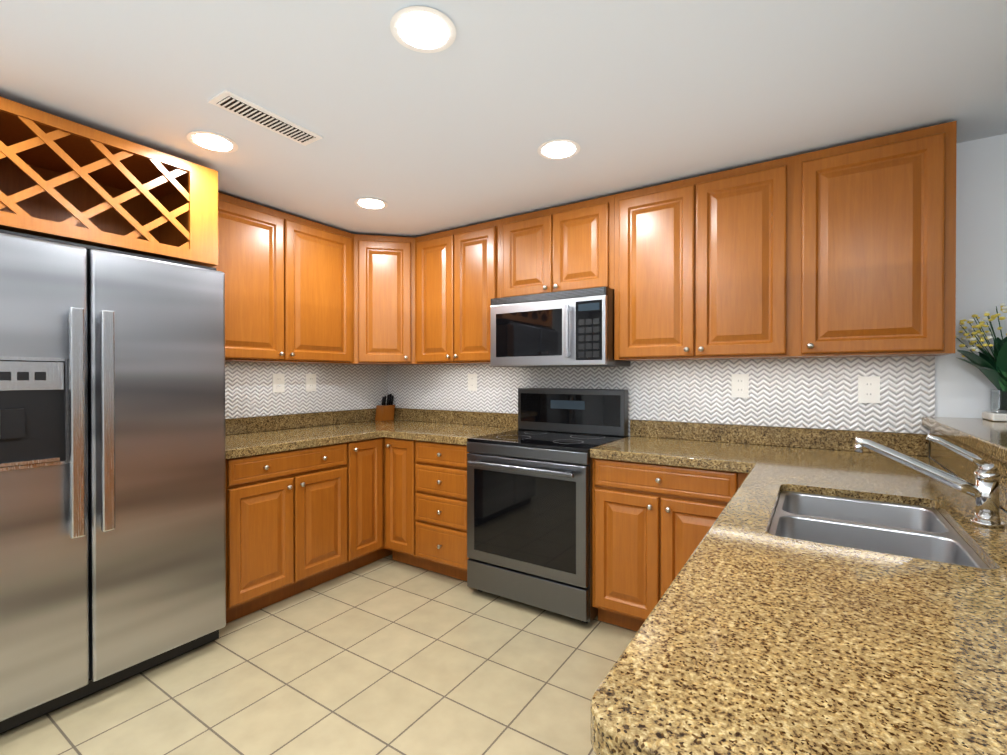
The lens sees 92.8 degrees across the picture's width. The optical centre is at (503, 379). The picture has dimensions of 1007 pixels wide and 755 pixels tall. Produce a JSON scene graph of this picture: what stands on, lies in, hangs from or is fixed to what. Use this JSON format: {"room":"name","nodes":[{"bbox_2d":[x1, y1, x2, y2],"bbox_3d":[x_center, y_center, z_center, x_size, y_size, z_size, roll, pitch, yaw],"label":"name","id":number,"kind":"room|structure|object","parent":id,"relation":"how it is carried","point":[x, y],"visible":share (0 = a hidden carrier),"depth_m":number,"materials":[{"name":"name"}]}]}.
{"room":"kitchen","nodes":[
{"label":"kitchen","id":0,"kind":"room"},
{"bbox_2d":[229,408,371,418],"bbox_3d":[-2.461,0.107,1.976,0.100,2.320,5.400,0,0,33],"label":"wall","id":1,"kind":"structure","parent":0,"point":[300,413],"depth_m":3.43,"materials":[{"name":"white paint"}]},
{"bbox_2d":[212,192,355,363],"bbox_3d":[-1.491,-0.577,3.064,0.324,0.930,1.086,0,0,33],"label":"upper cabinet","id":2,"kind":"object","parent":1,"relation":"attached to","point":[301,290],"depth_m":2.98,"materials":[{"name":"brown wood"}]},
{"bbox_2d":[225,362,387,418],"bbox_3d":[-1.463,0.064,3.398,0.010,0.356,1.704,0,0,33],"label":"tile backsplash","id":3,"kind":"structure","parent":1,"relation":"attached to","point":[250,393],"depth_m":3.41,"materials":[{"name":"white tile"}]},
{"bbox_2d":[272,374,284,391],"bbox_3d":[-1.535,0.024,3.270,0.009,0.128,0.084,0,0,33],"label":"electrical outlet","id":4,"kind":"object","parent":3,"relation":"attached to","point":[278,382],"visible":1,"depth_m":3.27,"materials":[{"name":"white plastic"}]},
{"bbox_2d":[305,374,315,391],"bbox_3d":[-1.398,0.023,3.479,0.009,0.128,0.084,0,0,33],"label":"electrical outlet","id":5,"kind":"object","parent":3,"relation":"attached to","point":[310,382],"visible":1,"depth_m":3.47,"materials":[{"name":"white plastic"}]},
{"bbox_2d":[342,234,434,365],"bbox_3d":[-0.907,-0.580,3.697,0.608,0.930,0.608,0,0,33],"label":"upper cabinet","id":6,"kind":"object","parent":1,"relation":"attached to","point":[385,265],"depth_m":3.47,"materials":[{"name":"brown wood"}]},
{"bbox_2d":[0,554,636,754],"bbox_3d":[-0.159,1.315,0.477,5.600,0.080,5.400,0,0,33],"label":"floor","id":7,"kind":"structure","parent":0,"point":[387,655],"depth_m":1.99,"materials":[{"name":"beige tile"}]},
{"bbox_2d":[0,229,225,732],"bbox_3d":[-1.851,0.371,2.082,0.798,1.790,0.913,0,0,33],"label":"refrigerator","id":8,"kind":"object","parent":7,"relation":"on","point":[112,484],"visible":1,"depth_m":1.87,"materials":[{"name":"metal"}]},
{"bbox_2d":[0,97,217,266],"bbox_3d":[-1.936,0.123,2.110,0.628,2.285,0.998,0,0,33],"label":"wine rack","id":9,"kind":"object","parent":8,"relation":"on","point":[63,179],"visible":0.94,"depth_m":2.16,"materials":[{"name":"brown wood"}]},
{"bbox_2d":[225,437,391,622],"bbox_3d":[-1.184,0.825,3.235,0.658,0.868,1.698,0,0,33],"label":"base cabinet","id":10,"kind":"object","parent":7,"relation":"on","point":[299,520],"visible":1,"depth_m":2.73,"materials":[{"name":"brown wood"}]},
{"bbox_2d":[225,408,517,458],"bbox_3d":[-0.888,0.320,3.038,1.366,0.146,1.698,0,0,33],"label":"countertop","id":11,"kind":"structure","parent":10,"relation":"on","point":[249,436],"depth_m":3.24,"materials":[{"name":"brown stone"}]},
{"bbox_2d":[375,394,394,420],"bbox_3d":[-0.986,0.230,3.989,0.085,0.220,0.143,0,0,33],"label":"knife block","id":12,"kind":"object","parent":11,"relation":"on","point":[384,411],"visible":0.98,"depth_m":3.96,"materials":[{"name":"brown wood"}]},
{"bbox_2d":[384,437,469,580],"bbox_3d":[-0.348,0.825,3.309,0.756,0.868,0.658,0,0,33],"label":"base cabinet","id":13,"kind":"object","parent":7,"relation":"on","point":[425,504],"visible":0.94,"depth_m":3.05,"materials":[{"name":"brown wood"}]},
{"bbox_2d":[467,388,628,622],"bbox_3d":[0.260,0.662,2.849,0.761,1.200,0.705,0,0,33],"label":"range","id":14,"kind":"object","parent":7,"relation":"on","point":[529,511],"visible":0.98,"depth_m":2.63,"materials":[{"name":"silver metal"}]},
{"bbox_2d":[592,458,748,631],"bbox_3d":[0.930,0.830,2.473,0.771,0.868,0.658,0,0,33],"label":"base cabinet","id":15,"kind":"object","parent":7,"relation":"on","point":[652,524],"visible":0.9,"depth_m":2.29,"materials":[{"name":"brown wood"}]},
{"bbox_2d":[922,416,1006,512],"bbox_3d":[1.465,0.725,1.035,0.515,1.095,2.478,0,0,33],"label":"raised bar","id":16,"kind":"object","parent":7,"relation":"on","point":[985,439],"visible":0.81,"depth_m":1.66,"materials":[{"name":"brown stone"}]},
{"bbox_2d":[955,303,1006,421],"bbox_3d":[2.111,-0.071,1.934,0.427,0.484,0.239,0,0,33],"label":"flower arrangement","id":17,"kind":"object","parent":16,"relation":"on","point":[989,367],"visible":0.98,"depth_m":1.98,"materials":[{"name":"green plant"}]},
{"bbox_3d":[1.017,0.836,1.366,0.683,0.868,2.417,0,0,33],"label":"base cabinet","id":18,"kind":"object","parent":7,"relation":"on","visible":0},
{"bbox_2d":[590,419,765,467],"bbox_3d":[0.911,0.323,2.487,0.720,0.146,0.651,0,0,33],"label":"countertop","id":19,"kind":"structure","parent":18,"relation":"on","point":[680,444],"depth_m":2.58,"materials":[{"name":"brown stone"}]},
{"bbox_2d":[591,426,1006,754],"bbox_3d":[1.003,0.329,1.362,0.667,0.146,2.433,0,0,33],"label":"countertop","id":20,"kind":"structure","parent":18,"relation":"on","point":[753,636],"depth_m":0.67,"materials":[{"name":"brown stone"}]},
{"bbox_2d":[769,491,989,568],"bbox_3d":[0.941,0.481,1.264,0.393,0.200,0.628,0,0,33],"label":"sink","id":21,"kind":"object","parent":20,"relation":"in","point":[921,532],"visible":0.29,"depth_m":1.31,"materials":[{"name":"silver metal"}]},
{"bbox_2d":[854,434,1004,527],"bbox_3d":[1.091,0.248,1.243,0.296,0.216,0.060,0,0,33],"label":"faucet","id":22,"kind":"object","parent":20,"relation":"on","point":[983,490],"visible":1,"depth_m":1.19,"materials":[{"name":"silver metal"}]},
{"bbox_2d":[786,427,913,446],"bbox_3d":[1.485,0.325,2.104,0.360,0.146,0.663,0,0,33],"label":"backsplash","id":23,"kind":"structure","parent":18,"relation":"on","point":[847,436],"depth_m":2.35,"materials":[{"name":"brown stone"}]},
{"bbox_2d":[0,0,1006,237],"bbox_3d":[-0.159,-1.070,0.464,5.600,0.050,5.400,0,0,33],"label":"ceiling","id":24,"kind":"structure","parent":0,"point":[628,95],"depth_m":1.73,"materials":[{"name":"white paint"}]},
{"bbox_2d":[186,131,237,152],"bbox_3d":[-1.286,-1.050,2.121,0.196,0.008,0.196,0,0,33],"label":"recessed light","id":25,"kind":"object","parent":24,"relation":"in","point":[212,141],"visible":1,"depth_m":2.11,"materials":[{"name":"white plastic"}]},
{"bbox_2d":[208,89,322,145],"bbox_3d":[-0.949,-1.047,1.942,0.130,0.012,0.410,0,0,33],"label":"ceiling vent","id":26,"kind":"object","parent":24,"relation":"in","point":[233,103],"visible":1,"depth_m":1.91,"materials":[{"name":"white plastic"}]},
{"bbox_2d":[354,197,387,209],"bbox_3d":[-0.793,-1.054,2.874,0.196,0.008,0.196,0,0,33],"label":"recessed light","id":27,"kind":"object","parent":24,"relation":"in","point":[370,203],"visible":1,"depth_m":2.86,"materials":[{"name":"white plastic"}]},
{"bbox_2d":[390,6,455,52],"bbox_3d":[-0.240,-1.046,1.437,0.196,0.008,0.196,0,0,33],"label":"recessed light","id":28,"kind":"object","parent":24,"relation":"in","point":[423,29],"visible":1,"depth_m":1.43,"materials":[{"name":"white plastic"}]},
{"bbox_2d":[537,139,579,159],"bbox_3d":[0.253,-1.050,2.190,0.196,0.008,0.196,0,0,33],"label":"recessed light","id":29,"kind":"object","parent":24,"relation":"in","point":[556,149],"visible":1,"depth_m":2.18,"materials":[{"name":"white plastic"}]},
{"bbox_2d":[411,134,1006,459],"bbox_3d":[1.333,0.103,2.661,5.500,2.320,0.100,0,0,33],"label":"wall","id":30,"kind":"structure","parent":0,"point":[963,389],"depth_m":2.11,"materials":[{"name":"white paint"}]},
{"bbox_2d":[388,356,934,435],"bbox_3d":[0.482,0.144,3.151,3.539,0.512,0.010,0,0,33],"label":"tile backsplash","id":31,"kind":"structure","parent":30,"relation":"attached to","point":[820,393],"depth_m":2.66,"materials":[{"name":"white tile"}]},
{"bbox_2d":[468,374,476,390],"bbox_3d":[-0.234,0.022,3.607,0.084,0.128,0.009,0,0,33],"label":"electrical outlet","id":32,"kind":"object","parent":31,"relation":"attached to","point":[472,382],"visible":1,"depth_m":3.60,"materials":[{"name":"white plastic"}]},
{"bbox_2d":[731,374,748,397],"bbox_3d":[1.289,0.035,2.610,0.084,0.128,0.009,0,0,33],"label":"electrical outlet","id":33,"kind":"object","parent":31,"relation":"attached to","point":[739,385],"visible":1,"depth_m":2.61,"materials":[{"name":"white plastic"}]},
{"bbox_2d":[858,376,879,402],"bbox_3d":[1.757,0.050,2.304,0.084,0.128,0.009,0,0,33],"label":"electrical outlet","id":34,"kind":"object","parent":31,"relation":"attached to","point":[868,389],"visible":1,"depth_m":2.30,"materials":[{"name":"white plastic"}]},
{"bbox_2d":[415,121,956,364],"bbox_3d":[0.650,-0.575,2.830,2.943,0.930,0.353,0,0,33],"label":"upper cabinet","id":35,"kind":"object","parent":30,"relation":"attached to","point":[845,251],"visible":0.96,"depth_m":2.31,"materials":[{"name":"brown wood"}]},
{"bbox_2d":[490,286,630,367],"bbox_3d":[0.338,-0.293,2.964,0.761,0.428,0.471,0,0,33],"label":"microwave","id":36,"kind":"object","parent":35,"relation":"attached to","point":[571,328],"visible":0.98,"depth_m":2.77,"materials":[{"name":"silver metal"}]}
]}

